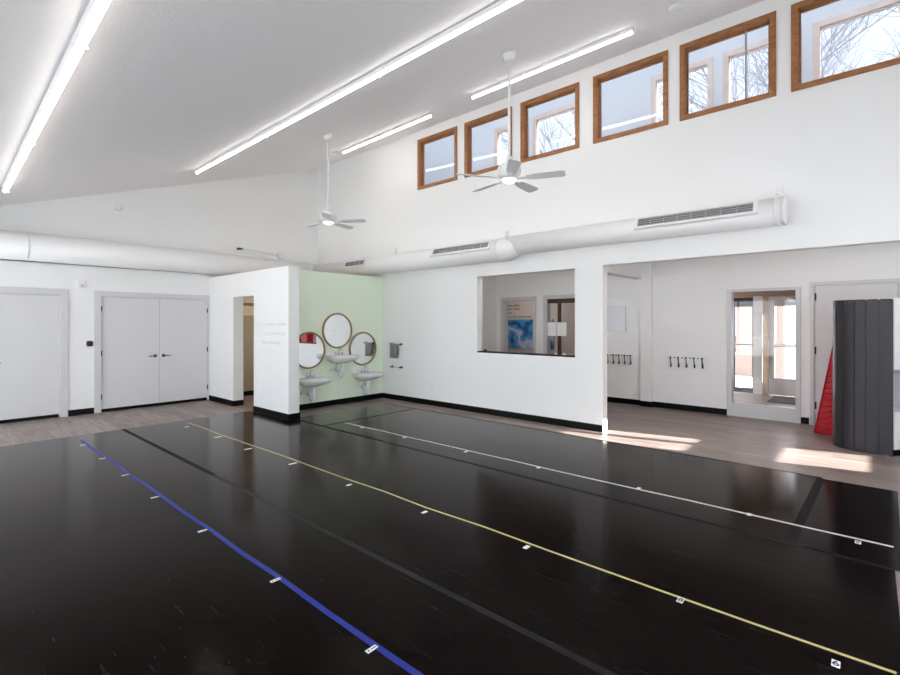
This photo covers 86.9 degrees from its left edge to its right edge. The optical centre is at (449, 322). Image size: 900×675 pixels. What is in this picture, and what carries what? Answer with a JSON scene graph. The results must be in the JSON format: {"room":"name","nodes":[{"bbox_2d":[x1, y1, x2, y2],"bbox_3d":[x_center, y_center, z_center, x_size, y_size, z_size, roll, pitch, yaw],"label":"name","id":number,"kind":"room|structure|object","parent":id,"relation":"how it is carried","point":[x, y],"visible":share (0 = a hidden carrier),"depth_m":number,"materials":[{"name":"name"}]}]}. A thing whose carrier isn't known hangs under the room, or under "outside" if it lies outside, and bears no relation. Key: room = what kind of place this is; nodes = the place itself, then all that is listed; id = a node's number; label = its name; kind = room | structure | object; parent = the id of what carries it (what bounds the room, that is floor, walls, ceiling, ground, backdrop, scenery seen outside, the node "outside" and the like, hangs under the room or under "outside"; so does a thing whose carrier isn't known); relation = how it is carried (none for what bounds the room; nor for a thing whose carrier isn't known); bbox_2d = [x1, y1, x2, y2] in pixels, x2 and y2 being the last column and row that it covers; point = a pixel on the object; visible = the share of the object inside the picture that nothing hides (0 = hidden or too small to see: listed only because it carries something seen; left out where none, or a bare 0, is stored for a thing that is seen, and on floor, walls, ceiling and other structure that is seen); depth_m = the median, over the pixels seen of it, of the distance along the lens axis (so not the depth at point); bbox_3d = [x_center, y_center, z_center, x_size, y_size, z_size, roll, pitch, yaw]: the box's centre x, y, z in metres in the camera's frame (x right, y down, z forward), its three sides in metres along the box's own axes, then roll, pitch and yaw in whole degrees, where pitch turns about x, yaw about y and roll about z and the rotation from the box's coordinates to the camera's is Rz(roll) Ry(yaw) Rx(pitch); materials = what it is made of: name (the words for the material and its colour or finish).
{"room":"dance studio","nodes":[
{"label":"dance studio","id":0,"kind":"room"},
{"bbox_2d":[0,169,317,409],"bbox_3d":[-5.963,-1.095,8.539,0.150,5.310,8.150,0,0,41],"label":"wall","id":1,"kind":"structure","parent":0,"point":[223,216],"depth_m":8.93,"materials":[{"name":"white paint"}]},
{"bbox_2d":[0,286,67,423],"bbox_3d":[-6.795,0.497,7.568,0.188,2.125,1.103,0,0,41],"label":"door","id":2,"kind":"structure","parent":1,"relation":"in","point":[33,321],"depth_m":7.63,"materials":[{"name":"grey wood"}]},
{"bbox_2d":[77,280,85,287],"bbox_3d":[-6.253,-0.655,8.061,0.052,0.130,0.120,0,0,41],"label":"fire alarm strobe","id":3,"kind":"object","parent":1,"relation":"attached to","point":[80,284],"visible":1,"depth_m":8.04,"materials":[{"name":"white plastic"}]},
{"bbox_2d":[86,341,92,345],"bbox_3d":[-6.183,0.353,8.155,0.032,0.094,0.092,0,0,41],"label":"thermostat","id":4,"kind":"object","parent":1,"relation":"attached to","point":[88,343],"visible":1,"depth_m":8.14,"materials":[{"name":"black plastic"}]},
{"bbox_2d":[115,203,123,210],"bbox_3d":[-5.894,-2.065,8.473,0.040,0.130,0.130,0,0,41],"label":"smoke detector","id":5,"kind":"object","parent":1,"relation":"attached to","point":[119,207],"visible":1,"depth_m":8.46,"materials":[{"name":"white plastic"}]},
{"bbox_2d":[94,291,209,412],"bbox_3d":[-5.555,0.501,8.960,0.203,2.118,1.910,0,0,41],"label":"door","id":6,"kind":"structure","parent":1,"relation":"in","point":[151,349],"depth_m":8.85,"materials":[{"name":"grey"}]},
{"bbox_2d":[0,230,319,274],"bbox_3d":[-5.207,-1.185,8.925,0.433,0.433,6.530,0,0,41],"label":"air duct","id":7,"kind":"object","parent":1,"relation":"attached to","point":[14,245],"visible":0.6,"depth_m":8.20,"materials":[{"name":"white metal"}]},
{"bbox_2d":[68,390,253,415],"bbox_3d":[-5.844,1.510,8.534,0.033,0.100,8.000,0,0,41],"label":"baseboard","id":8,"kind":"structure","parent":1,"relation":"attached to","point":[245,393],"depth_m":8.11,"materials":[{"name":"black"}]},
{"bbox_2d":[243,316,253,390],"bbox_3d":[-3.977,0.650,10.658,0.020,1.620,2.345,0,0,41],"label":"door","id":9,"kind":"structure","parent":1,"relation":"attached to","point":[248,321],"depth_m":10.23,"materials":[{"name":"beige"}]},
{"bbox_2d":[243,297,253,315],"bbox_3d":[-3.980,-0.500,10.660,0.012,0.680,2.345,0,0,41],"label":"wall","id":10,"kind":"structure","parent":1,"relation":"attached to","point":[247,310],"depth_m":10.24,"materials":[{"name":"beige paint"}]},
{"bbox_2d":[243,303,253,305],"bbox_3d":[-3.973,-0.400,10.654,0.030,0.060,2.345,0,0,41],"label":"trim","id":11,"kind":"structure","parent":1,"relation":"attached to","point":[244,304],"depth_m":10.22,"materials":[{"name":"brown wood"}]},
{"bbox_2d":[237,248,282,258],"bbox_3d":[-4.152,-1.526,10.414,0.053,0.132,1.044,0,0,40],"label":"security camera","id":12,"kind":"object","parent":1,"relation":"attached to","point":[280,255],"visible":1,"depth_m":10.57,"materials":[{"name":"white plastic"}]},
{"bbox_2d":[209,266,298,413],"bbox_3d":[-3.673,0.321,8.697,3.072,2.478,0.190,0,0,41],"label":"wall partition","id":13,"kind":"structure","parent":0,"point":[275,291],"depth_m":8.20,"materials":[{"name":"white paint"}]},
{"bbox_2d":[209,395,299,420],"bbox_3d":[-3.668,1.510,8.693,3.085,0.100,0.216,0,0,41],"label":"baseboard","id":14,"kind":"structure","parent":13,"relation":"attached to","point":[264,411],"depth_m":8.17,"materials":[{"name":"black"}]},
{"bbox_2d":[258,322,285,344],"bbox_3d":[-2.999,0.172,7.973,0.945,0.393,0.007,0,0,41],"label":"lettering","id":15,"kind":"object","parent":13,"relation":"attached to","point":[281,334],"depth_m":7.92,"materials":[{"name":"grey paint"}]},
{"bbox_2d":[299,270,382,404],"bbox_3d":[-2.231,0.302,9.115,0.120,2.515,2.345,0,0,41],"label":"wall","id":16,"kind":"structure","parent":0,"point":[359,298],"depth_m":9.18,"materials":[{"name":"green paint"}]},
{"bbox_2d":[299,332,324,368],"bbox_3d":[-2.558,0.495,8.627,0.052,0.678,0.678,0,0,41],"label":"round mirror","id":17,"kind":"object","parent":16,"relation":"attached to","point":[311,345],"visible":0.77,"depth_m":8.64,"materials":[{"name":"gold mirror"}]},
{"bbox_2d":[299,371,331,401],"bbox_3d":[-2.404,1.143,8.491,0.453,0.575,0.520,0,0,41],"label":"sink","id":18,"kind":"object","parent":16,"relation":"attached to","point":[313,380],"visible":1,"depth_m":8.50,"materials":[{"name":"white ceramic"}]},
{"bbox_2d":[305,371,316,377],"bbox_3d":[-2.492,0.923,8.568,0.123,0.136,0.243,0,0,41],"label":"faucet","id":19,"kind":"object","parent":18,"relation":"on","point":[312,375],"depth_m":8.62,"materials":[{"name":"silver metal"}]},
{"bbox_2d":[299,373,331,386],"bbox_3d":[-2.403,1.030,8.490,0.450,0.220,0.520,0,0,41],"label":"basin","id":20,"kind":"object","parent":18,"relation":"in","point":[312,379],"depth_m":8.47,"materials":[{"name":"white ceramic"}]},
{"bbox_2d":[322,313,351,347],"bbox_3d":[-2.151,0.145,9.088,0.052,0.678,0.678,0,0,41],"label":"round mirror","id":21,"kind":"object","parent":16,"relation":"attached to","point":[336,328],"visible":1,"depth_m":9.07,"materials":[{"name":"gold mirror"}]},
{"bbox_2d":[299,393,382,409],"bbox_3d":[-2.185,1.510,9.066,0.013,0.100,2.332,0,0,41],"label":"baseboard","id":22,"kind":"structure","parent":16,"relation":"attached to","point":[378,395],"depth_m":9.13,"materials":[{"name":"black"}]},
{"bbox_2d":[325,348,358,377],"bbox_3d":[-1.997,0.763,8.952,0.453,0.575,0.520,0,0,41],"label":"sink","id":23,"kind":"object","parent":16,"relation":"attached to","point":[338,357],"visible":1,"depth_m":8.94,"materials":[{"name":"white ceramic"}]},
{"bbox_2d":[325,351,358,363],"bbox_3d":[-1.996,0.650,8.950,0.450,0.220,0.520,0,0,41],"label":"basin","id":24,"kind":"object","parent":23,"relation":"in","point":[336,357],"depth_m":8.89,"materials":[{"name":"white ceramic"}]},
{"bbox_2d":[349,332,375,365],"bbox_3d":[-1.747,0.515,9.545,0.052,0.678,0.678,0,0,41],"label":"round mirror","id":25,"kind":"object","parent":16,"relation":"attached to","point":[363,344],"visible":0.89,"depth_m":9.55,"materials":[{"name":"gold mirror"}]},
{"bbox_2d":[352,366,383,394],"bbox_3d":[-1.593,1.143,9.409,0.453,0.575,0.520,0,0,41],"label":"sink","id":26,"kind":"object","parent":16,"relation":"attached to","point":[366,374],"visible":1,"depth_m":9.41,"materials":[{"name":"white ceramic"}]},
{"bbox_2d":[352,368,383,380],"bbox_3d":[-1.592,1.030,9.408,0.450,0.220,0.520,0,0,41],"label":"basin","id":27,"kind":"object","parent":26,"relation":"in","point":[366,374],"depth_m":9.35,"materials":[{"name":"white ceramic"}]},
{"bbox_2d":[0,0,763,205],"bbox_3d":[-1.279,-2.398,4.401,12.650,2.905,8.150,0,0,41],"label":"ceiling","id":28,"kind":"structure","parent":0,"point":[161,90],"depth_m":4.58,"materials":[{"name":"white paint"}]},
{"bbox_2d":[1,138,35,192],"bbox_3d":[-4.865,-1.718,5.326,2.511,0.110,0.078,0,0,43],"label":"strip light","id":29,"kind":"object","parent":28,"relation":"attached to","point":[24,150],"visible":0.85,"depth_m":5.12,"materials":[{"name":"white plastic"}]},
{"bbox_2d":[25,37,87,145],"bbox_3d":[-3.087,-1.696,3.668,2.341,0.109,0.078,0,0,43],"label":"strip light","id":30,"kind":"object","parent":28,"relation":"attached to","point":[71,57],"visible":0.84,"depth_m":3.41,"materials":[{"name":"white plastic"}]},
{"bbox_2d":[73,0,110,49],"bbox_3d":[-1.360,-1.674,2.058,2.371,0.109,0.078,0,0,43],"label":"strip light","id":31,"kind":"object","parent":28,"relation":"attached to","point":[95,10],"visible":1,"depth_m":2.64,"materials":[{"name":"white plastic"}]},
{"bbox_2d":[195,133,263,173],"bbox_3d":[-3.371,-2.532,7.186,2.365,0.095,0.078,0,0,42],"label":"strip light","id":32,"kind":"object","parent":28,"relation":"attached to","point":[258,137],"visible":0.84,"depth_m":7.05,"materials":[{"name":"white plastic"}]},
{"bbox_2d":[262,70,376,137],"bbox_3d":[-1.611,-2.525,5.602,2.360,0.095,0.078,0,0,42],"label":"strip light","id":33,"kind":"object","parent":28,"relation":"attached to","point":[365,79],"visible":0.86,"depth_m":5.42,"materials":[{"name":"white plastic"}]},
{"bbox_2d":[288,134,365,229],"bbox_3d":[-1.969,-2.298,7.612,1.145,1.459,1.190,0,0,41],"label":"ceiling fan","id":34,"kind":"object","parent":28,"relation":"hanging from","point":[328,217],"visible":0.97,"depth_m":7.55,"materials":[{"name":"white metal"}]},
{"bbox_2d":[342,112,433,153],"bbox_3d":[-1.197,-3.366,8.518,2.581,0.136,0.078,0,0,45],"label":"strip light","id":35,"kind":"object","parent":28,"relation":"attached to","point":[431,114],"visible":1,"depth_m":8.34,"materials":[{"name":"white plastic"}]},
{"bbox_2d":[375,0,521,77],"bbox_3d":[0.148,-2.518,4.018,2.365,0.095,0.078,0,0,42],"label":"strip light","id":36,"kind":"object","parent":28,"relation":"attached to","point":[501,5],"visible":1,"depth_m":4.14,"materials":[{"name":"white plastic"}]},
{"bbox_2d":[455,51,565,192],"bbox_3d":[0.672,-2.290,5.317,1.188,1.474,1.155,0,0,41],"label":"ceiling fan","id":37,"kind":"object","parent":28,"relation":"hanging from","point":[508,172],"visible":0.95,"depth_m":5.22,"materials":[{"name":"white metal"}]},
{"bbox_2d":[471,27,635,99],"bbox_3d":[1.202,-3.304,6.158,2.381,0.107,0.078,0,0,43],"label":"strip light","id":38,"kind":"object","parent":28,"relation":"attached to","point":[631,30],"visible":1,"depth_m":5.97,"materials":[{"name":"white plastic"}]},
{"bbox_2d":[669,2,684,12],"bbox_3d":[2.355,-3.275,4.929,0.150,0.086,0.149,0,0,41],"label":"smoke detector","id":39,"kind":"object","parent":28,"relation":"attached to","point":[679,6],"visible":1,"depth_m":4.89,"materials":[{"name":"white plastic"}]},
{"bbox_2d":[0,392,899,614],"bbox_3d":[0.693,1.620,6.595,12.700,0.120,14.050,0,0,41],"label":"floor","id":40,"kind":"structure","parent":0,"point":[779,445],"depth_m":6.83,"materials":[{"name":"brown wood"}]},
{"bbox_2d":[0,429,602,674],"bbox_3d":[-2.332,1.558,3.476,8.335,0.003,1.970,0,0,41],"label":"floor mat","id":41,"kind":"object","parent":40,"relation":"on","point":[99,575],"visible":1,"depth_m":2.78,"materials":[{"name":"black rubber"}]},
{"bbox_2d":[121,429,213,474],"bbox_3d":[-3.615,1.557,5.925,3.170,0.001,0.048,0,0,41],"label":"tape","id":42,"kind":"object","parent":41,"relation":"on","point":[125,430],"visible":1,"depth_m":5.67,"materials":[{"name":"black plastic"}]},
{"bbox_2d":[81,440,423,674],"bbox_3d":[-2.192,1.556,3.918,7.180,0.001,0.048,0,0,41],"label":"tape","id":43,"kind":"object","parent":41,"relation":"on","point":[369,641],"visible":1,"depth_m":2.83,"materials":[{"name":"blue plastic"}]},
{"bbox_2d":[365,645,377,653],"bbox_3d":[-0.373,1.556,2.269,0.026,0.002,0.062,0,0,41],"label":"floor marker","id":44,"kind":"object","parent":41,"relation":"on","point":[373,647],"visible":1,"depth_m":2.26,"materials":[{"name":"white plastic"}]},
{"bbox_2d":[212,474,616,674],"bbox_3d":[-0.491,1.557,3.166,5.165,0.001,0.042,0,0,41],"label":"tape","id":45,"kind":"object","parent":41,"relation":"on","point":[506,622],"visible":1,"depth_m":2.73,"materials":[{"name":"black plastic"}]},
{"bbox_2d":[298,404,412,425],"bbox_3d":[-1.607,1.558,8.186,0.864,0.003,1.932,0,0,41],"label":"floor mat","id":46,"kind":"object","parent":40,"relation":"on","point":[323,419],"visible":0.9,"depth_m":8.09,"materials":[{"name":"black rubber"}]},
{"bbox_2d":[324,409,411,425],"bbox_3d":[-1.278,1.557,7.913,0.040,0.001,1.885,0,0,42],"label":"tape","id":47,"kind":"object","parent":46,"relation":"on","point":[409,409],"visible":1,"depth_m":7.83,"materials":[{"name":"black plastic"}]},
{"bbox_2d":[126,411,899,674],"bbox_3d":[-0.998,1.558,4.986,8.335,0.003,2.055,0,0,41],"label":"floor mat","id":48,"kind":"object","parent":40,"relation":"on","point":[622,626],"visible":1,"depth_m":3.17,"materials":[{"name":"black rubber"}]},
{"bbox_2d":[189,423,896,674],"bbox_3d":[-1.057,1.556,4.769,8.075,0.001,0.043,0,0,41],"label":"tape","id":49,"kind":"object","parent":48,"relation":"on","point":[657,589],"visible":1,"depth_m":2.86,"materials":[{"name":"beige plastic"}]},
{"bbox_2d":[295,419,894,570],"bbox_3d":[0.158,1.557,5.336,7.065,0.001,0.045,0,0,41],"label":"tape","id":50,"kind":"object","parent":48,"relation":"on","point":[630,503],"visible":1,"depth_m":3.97,"materials":[{"name":"black plastic"}]},
{"bbox_2d":[676,597,684,602],"bbox_3d":[1.294,1.556,2.669,0.032,0.002,0.056,0,0,41],"label":"floor marker","id":51,"kind":"object","parent":48,"relation":"on","point":[680,600],"visible":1,"depth_m":2.66,"materials":[{"name":"white plastic"}]},
{"bbox_2d":[831,659,840,668],"bbox_3d":[1.762,1.556,2.171,0.032,0.002,0.056,0,0,41],"label":"floor marker","id":52,"kind":"object","parent":48,"relation":"on","point":[835,663],"visible":1,"depth_m":2.17,"materials":[{"name":"white"}]},
{"bbox_2d":[326,409,822,542],"bbox_3d":[0.913,1.558,5.986,5.844,0.003,1.972,0,0,41],"label":"floor mat","id":53,"kind":"object","parent":40,"relation":"on","point":[768,493],"visible":1,"depth_m":5.05,"materials":[{"name":"black rubber"}]},
{"bbox_2d":[385,403,820,477],"bbox_3d":[1.237,1.556,6.998,6.680,0.001,0.031,0,0,41],"label":"tape","id":54,"kind":"object","parent":53,"relation":"on","point":[385,403],"visible":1,"depth_m":6.04,"materials":[{"name":"black"}]},
{"bbox_2d":[345,422,893,547],"bbox_3d":[0.718,1.556,5.362,6.270,0.001,0.046,0,0,41],"label":"tape","id":55,"kind":"object","parent":53,"relation":"on","point":[345,422],"visible":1,"depth_m":4.29,"materials":[{"name":"grey"}]},
{"bbox_2d":[785,478,824,542],"bbox_3d":[3.072,1.557,4.076,0.065,0.001,1.898,0,0,43],"label":"tape","id":56,"kind":"object","parent":53,"relation":"on","point":[793,535],"visible":1,"depth_m":3.90,"materials":[{"name":"black plastic"}]},
{"bbox_2d":[767,396,794,404],"bbox_3d":[6.924,1.554,9.463,0.900,0.012,1.060,0,0,41],"label":"door mat","id":57,"kind":"object","parent":40,"relation":"on","point":[775,399],"visible":0.49,"depth_m":9.49,"materials":[{"name":"grey rubber"}]},
{"bbox_2d":[814,345,832,434],"bbox_3d":[5.632,0.707,6.637,0.846,1.706,0.546,0,0,41],"label":"mat","id":58,"kind":"object","parent":40,"relation":"on","point":[824,421],"visible":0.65,"depth_m":6.63,"materials":[{"name":"red plastic"}]},
{"bbox_2d":[793,479,899,571],"bbox_3d":[3.276,1.558,3.872,0.604,0.003,1.932,0,0,41],"label":"floor mat","id":59,"kind":"object","parent":40,"relation":"on","point":[868,513],"visible":1,"depth_m":3.69,"materials":[{"name":"black rubber"}]},
{"bbox_2d":[833,298,899,456],"bbox_3d":[5.363,0.632,5.897,0.933,1.855,0.642,0,0,-11],"label":"mat","id":60,"kind":"object","parent":40,"relation":"on","point":[866,332],"visible":1,"depth_m":5.71,"materials":[{"name":"black plastic"}]},
{"bbox_2d":[482,276,495,350],"bbox_3d":[0.216,0.125,10.366,0.150,2.870,2.470,0,0,41],"label":"wall","id":61,"kind":"structure","parent":0,"point":[488,283],"depth_m":11.05,"materials":[{"name":"white paint"}]},
{"bbox_2d":[318,0,899,431],"bbox_3d":[1.488,-1.145,7.494,12.700,5.410,0.150,0,0,41],"label":"wall","id":62,"kind":"structure","parent":0,"point":[833,148],"depth_m":6.88,"materials":[{"name":"white paint"}]},
{"bbox_2d":[417,126,456,189],"bbox_3d":[-0.213,-3.070,8.959,1.012,0.970,0.137,0,0,41],"label":"window","id":63,"kind":"structure","parent":62,"relation":"in","point":[452,131],"depth_m":9.04,"materials":[{"name":"brown wood"}]},
{"bbox_2d":[464,106,511,177],"bbox_3d":[0.676,-3.070,8.173,1.009,0.970,0.137,0,0,41],"label":"window","id":64,"kind":"structure","parent":62,"relation":"in","point":[468,126],"depth_m":8.32,"materials":[{"name":"brown wood"}]},
{"bbox_2d":[383,393,602,431],"bbox_3d":[0.381,1.510,8.363,4.790,0.100,0.013,0,0,41],"label":"baseboard","id":65,"kind":"structure","parent":62,"relation":"attached to","point":[554,421],"depth_m":7.91,"materials":[{"name":"black"}]},
{"bbox_2d":[477,351,574,356],"bbox_3d":[1.232,0.502,7.756,1.845,0.020,0.196,0,0,41],"label":"trim","id":66,"kind":"structure","parent":62,"relation":"attached to","point":[499,352],"depth_m":7.67,"materials":[{"name":"black"}]},
{"bbox_2d":[520,82,578,162],"bbox_3d":[1.561,-3.070,7.391,1.018,0.970,0.137,0,0,41],"label":"window","id":67,"kind":"structure","parent":62,"relation":"in","point":[573,88],"depth_m":7.42,"materials":[{"name":"brown wood"}]},
{"bbox_2d":[313,185,787,275],"bbox_3d":[0.159,-1.267,8.267,9.345,0.559,0.448,0,0,41],"label":"air duct","id":68,"kind":"object","parent":62,"relation":"attached to","point":[756,213],"visible":1,"depth_m":6.57,"materials":[{"name":"white metal"}]},
{"bbox_2d":[343,258,366,268],"bbox_3d":[-1.980,-1.236,9.943,0.730,0.182,0.126,0,0,41],"label":"grille","id":69,"kind":"object","parent":68,"relation":"attached to","point":[358,263],"depth_m":9.88,"materials":[{"name":"grey metal"}]},
{"bbox_2d":[429,239,492,256],"bbox_3d":[0.171,-1.249,8.050,1.320,0.181,0.137,0,0,41],"label":"grille","id":70,"kind":"object","parent":68,"relation":"attached to","point":[479,247],"depth_m":7.96,"materials":[{"name":"grey metal"}]},
{"bbox_2d":[633,199,758,230],"bbox_3d":[2.890,-1.272,5.683,1.350,0.182,0.122,0,0,41],"label":"grille","id":71,"kind":"object","parent":68,"relation":"attached to","point":[745,210],"depth_m":5.61,"materials":[{"name":"grey metal"}]},
{"bbox_2d":[607,262,652,401],"bbox_3d":[2.838,0.200,8.049,0.330,2.720,2.470,0,0,41],"label":"trim","id":72,"kind":"structure","parent":62,"relation":"attached to","point":[642,271],"depth_m":8.86,"materials":[{"name":"white paint"}]},
{"bbox_2d":[593,50,667,143],"bbox_3d":[2.491,-3.070,6.569,1.028,0.970,0.137,0,0,41],"label":"window","id":73,"kind":"structure","parent":62,"relation":"in","point":[660,57],"depth_m":6.57,"materials":[{"name":"brown wood"}]},
{"bbox_2d":[680,11,775,120],"bbox_3d":[3.367,-3.070,5.796,1.027,0.970,0.137,0,0,41],"label":"window","id":74,"kind":"structure","parent":62,"relation":"in","point":[769,19],"depth_m":5.71,"materials":[{"name":"brown wood"}]},
{"bbox_2d":[791,0,899,91],"bbox_3d":[4.240,-3.070,5.024,1.027,0.970,0.137,0,0,41],"label":"window","id":75,"kind":"structure","parent":62,"relation":"in","point":[797,9],"depth_m":5.26,"materials":[{"name":"brown wood"}]},
{"bbox_3d":[-1.107,0.427,9.636,0.327,0.051,0.075,0,0,41],"label":"towel bar","id":76,"kind":"object","parent":62,"relation":"attached to","visible":0},
{"bbox_2d":[390,343,397,357],"bbox_3d":[-1.137,0.560,9.631,0.218,0.290,0.045,0,0,41],"label":"hand towel","id":77,"kind":"object","parent":76,"relation":"hanging from","point":[393,347],"visible":1,"depth_m":9.61,"materials":[{"name":"grey fabric"}]},
{"bbox_2d":[424,0,881,184],"bbox_3d":[2.549,-3.025,7.638,11.600,3.430,1.470,0,0,41],"label":"wall","id":78,"kind":"structure","parent":0,"point":[626,99],"depth_m":8.04,"materials":[{"name":"white paint"}]},
{"bbox_2d":[494,118,528,165],"bbox_3d":[1.263,-3.280,9.641,0.820,1.480,0.110,0,0,41],"label":"window","id":79,"kind":"structure","parent":78,"relation":"in","point":[500,134],"depth_m":9.83,"materials":[{"name":"clear glass"}]},
{"bbox_2d":[533,103,574,155],"bbox_3d":[2.114,-3.280,8.889,1.250,1.480,0.110,0,0,41],"label":"window","id":80,"kind":"structure","parent":78,"relation":"in","point":[554,129],"depth_m":9.02,"materials":[{"name":"clear glass"}]},
{"bbox_2d":[651,57,712,123],"bbox_3d":[3.665,-3.280,7.519,0.910,1.480,0.110,0,0,41],"label":"window","id":81,"kind":"structure","parent":78,"relation":"in","point":[701,72],"depth_m":7.39,"materials":[{"name":"clear glass"}]},
{"bbox_2d":[723,27,801,103],"bbox_3d":[4.459,-3.280,6.817,0.950,1.480,0.110,0,0,41],"label":"window","id":82,"kind":"structure","parent":78,"relation":"in","point":[757,53],"depth_m":6.94,"materials":[{"name":"brown wood"}]},
{"bbox_2d":[813,0,899,79],"bbox_3d":[5.291,-3.280,6.082,1.030,1.480,0.110,0,0,41],"label":"window","id":83,"kind":"structure","parent":78,"relation":"in","point":[867,35],"depth_m":6.13,"materials":[{"name":"white"}]},
{"bbox_2d":[496,242,899,423],"bbox_3d":[4.349,0.125,9.750,11.100,2.870,2.080,0,0,41],"label":"wall","id":84,"kind":"structure","parent":0,"point":[690,295],"depth_m":8.43,"materials":[{"name":"white paint"}]},
{"bbox_2d":[501,296,535,352],"bbox_3d":[1.598,0.485,10.881,0.940,2.150,0.168,0,0,41],"label":"door frame","id":85,"kind":"structure","parent":84,"relation":"attached to","point":[504,301],"depth_m":11.10,"materials":[{"name":"grey"}]},
{"bbox_2d":[508,304,530,317],"bbox_3d":[1.882,-0.333,13.176,0.858,0.394,0.012,0,0,41],"label":"lettering","id":86,"kind":"object","parent":84,"relation":"attached to","point":[516,304],"depth_m":13.20,"materials":[{"name":"black paint"}]},
{"bbox_2d":[508,319,553,349],"bbox_3d":[2.057,0.300,13.009,1.750,0.800,0.030,0,0,41],"label":"wall mural","id":87,"kind":"object","parent":84,"relation":"attached to","point":[520,331],"visible":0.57,"depth_m":13.07,"materials":[{"name":"paint"}]},
{"bbox_2d":[543,294,574,353],"bbox_3d":[2.454,0.480,10.124,0.965,2.160,0.168,0,0,41],"label":"door frame","id":88,"kind":"structure","parent":84,"relation":"attached to","point":[546,307],"depth_m":10.36,"materials":[{"name":"grey"}]},
{"bbox_2d":[548,298,574,353],"bbox_3d":[2.442,0.520,10.111,0.805,2.080,0.045,0,0,41],"label":"door","id":89,"kind":"structure","parent":84,"relation":"in","point":[566,300],"depth_m":10.17,"materials":[{"name":"brown wood"}]},
{"bbox_2d":[548,322,555,335],"bbox_3d":[2.204,0.130,10.288,0.205,0.290,0.002,0,0,41],"label":"paper sheet","id":90,"kind":"object","parent":89,"relation":"attached to","point":[551,325],"visible":1,"depth_m":10.29,"materials":[{"name":"white paper"}]},
{"bbox_2d":[557,322,565,335],"bbox_3d":[2.381,0.130,10.132,0.222,0.290,0.002,0,0,41],"label":"paper sheet","id":91,"kind":"object","parent":89,"relation":"attached to","point":[561,326],"visible":1,"depth_m":10.13,"materials":[{"name":"white paper"}]},
{"bbox_2d":[607,306,625,331],"bbox_3d":[3.125,-0.081,9.430,0.730,0.512,0.020,0,0,41],"label":"whiteboard","id":92,"kind":"object","parent":84,"relation":"attached to","point":[616,315],"visible":0.58,"depth_m":9.31,"materials":[{"name":"grey"}]},
{"bbox_2d":[607,354,633,364],"bbox_3d":[3.271,0.705,9.248,0.590,0.190,0.100,0,0,41],"label":"hook rack","id":93,"kind":"object","parent":84,"relation":"attached to","point":[618,355],"visible":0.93,"depth_m":9.24,"materials":[{"name":"white paint"}]},
{"bbox_2d":[667,356,706,368],"bbox_3d":[4.181,0.700,8.444,0.660,0.190,0.100,0,0,41],"label":"hook rack","id":94,"kind":"object","parent":84,"relation":"attached to","point":[669,357],"visible":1,"depth_m":8.45,"materials":[{"name":"white paint"}]},
{"bbox_2d":[607,397,808,423],"bbox_3d":[4.427,1.510,8.238,8.980,0.100,0.083,0,0,41],"label":"baseboard","id":95,"kind":"structure","parent":84,"relation":"attached to","point":[804,420],"depth_m":8.61,"materials":[{"name":"black"}]},
{"bbox_2d":[727,287,800,423],"bbox_3d":[5.110,0.497,7.760,1.007,2.125,0.155,0,0,41],"label":"door frame","id":96,"kind":"structure","parent":84,"relation":"in","point":[740,409],"depth_m":7.70,"materials":[{"name":"grey"}]},
{"bbox_2d":[734,290,794,296],"bbox_3d":[6.819,-0.720,10.243,2.250,0.280,0.090,0,0,41],"label":"trim","id":97,"kind":"structure","parent":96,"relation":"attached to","point":[780,292],"depth_m":10.22,"materials":[{"name":"brown wood"}]},
{"bbox_2d":[810,278,899,424],"bbox_3d":[5.961,0.468,7.002,1.045,2.185,0.204,0,0,41],"label":"door","id":98,"kind":"structure","parent":84,"relation":"in","point":[822,294],"depth_m":7.20,"materials":[{"name":"grey"}]},
{"bbox_2d":[734,295,794,394],"bbox_3d":[5.956,0.310,9.191,2.350,2.500,3.070,0,0,41],"label":"wall","id":99,"kind":"structure","parent":0,"point":[765,298],"depth_m":10.29,"materials":[{"name":"beige paint"}]},
{"bbox_2d":[734,297,752,392],"bbox_3d":[6.530,0.491,10.582,0.387,2.118,0.134,0,0,41],"label":"door","id":100,"kind":"structure","parent":99,"relation":"in","point":[747,301],"depth_m":10.62,"materials":[{"name":"white wood"}]},
{"bbox_2d":[753,296,762,394],"bbox_3d":[6.716,0.490,10.368,0.170,2.140,0.060,0,0,41],"label":"trim","id":101,"kind":"structure","parent":99,"relation":"attached to","point":[757,300],"depth_m":10.33,"materials":[{"name":"white wood"}]},
{"bbox_2d":[769,296,794,396],"bbox_3d":[7.204,0.487,9.885,0.996,2.126,0.287,0,0,41],"label":"door","id":102,"kind":"structure","parent":99,"relation":"in","point":[777,386],"depth_m":10.21,"materials":[{"name":"grey wood"}]},
{"bbox_2d":[893,406,899,413],"bbox_3d":[5.460,1.050,5.876,0.750,0.020,0.562,0,0,-11],"label":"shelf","id":103,"kind":"object","parent":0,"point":[896,409],"depth_m":5.68,"materials":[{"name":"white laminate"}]},
{"label":"outside","id":104,"kind":"structure","parent":0,"visible":0},
{"bbox_2d":[736,333,794,387],"bbox_3d":[16.016,1.748,14.574,140.000,0.125,150.000,0,0,41],"label":"ground","id":105,"kind":"structure","parent":104,"point":[741,381],"depth_m":15.86,"materials":[{"name":"white snow"}]},
{"bbox_2d":[736,306,788,377],"bbox_3d":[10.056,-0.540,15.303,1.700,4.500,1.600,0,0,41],"label":"building","id":106,"kind":"structure","parent":105,"relation":"on","point":[743,314],"depth_m":15.01,"materials":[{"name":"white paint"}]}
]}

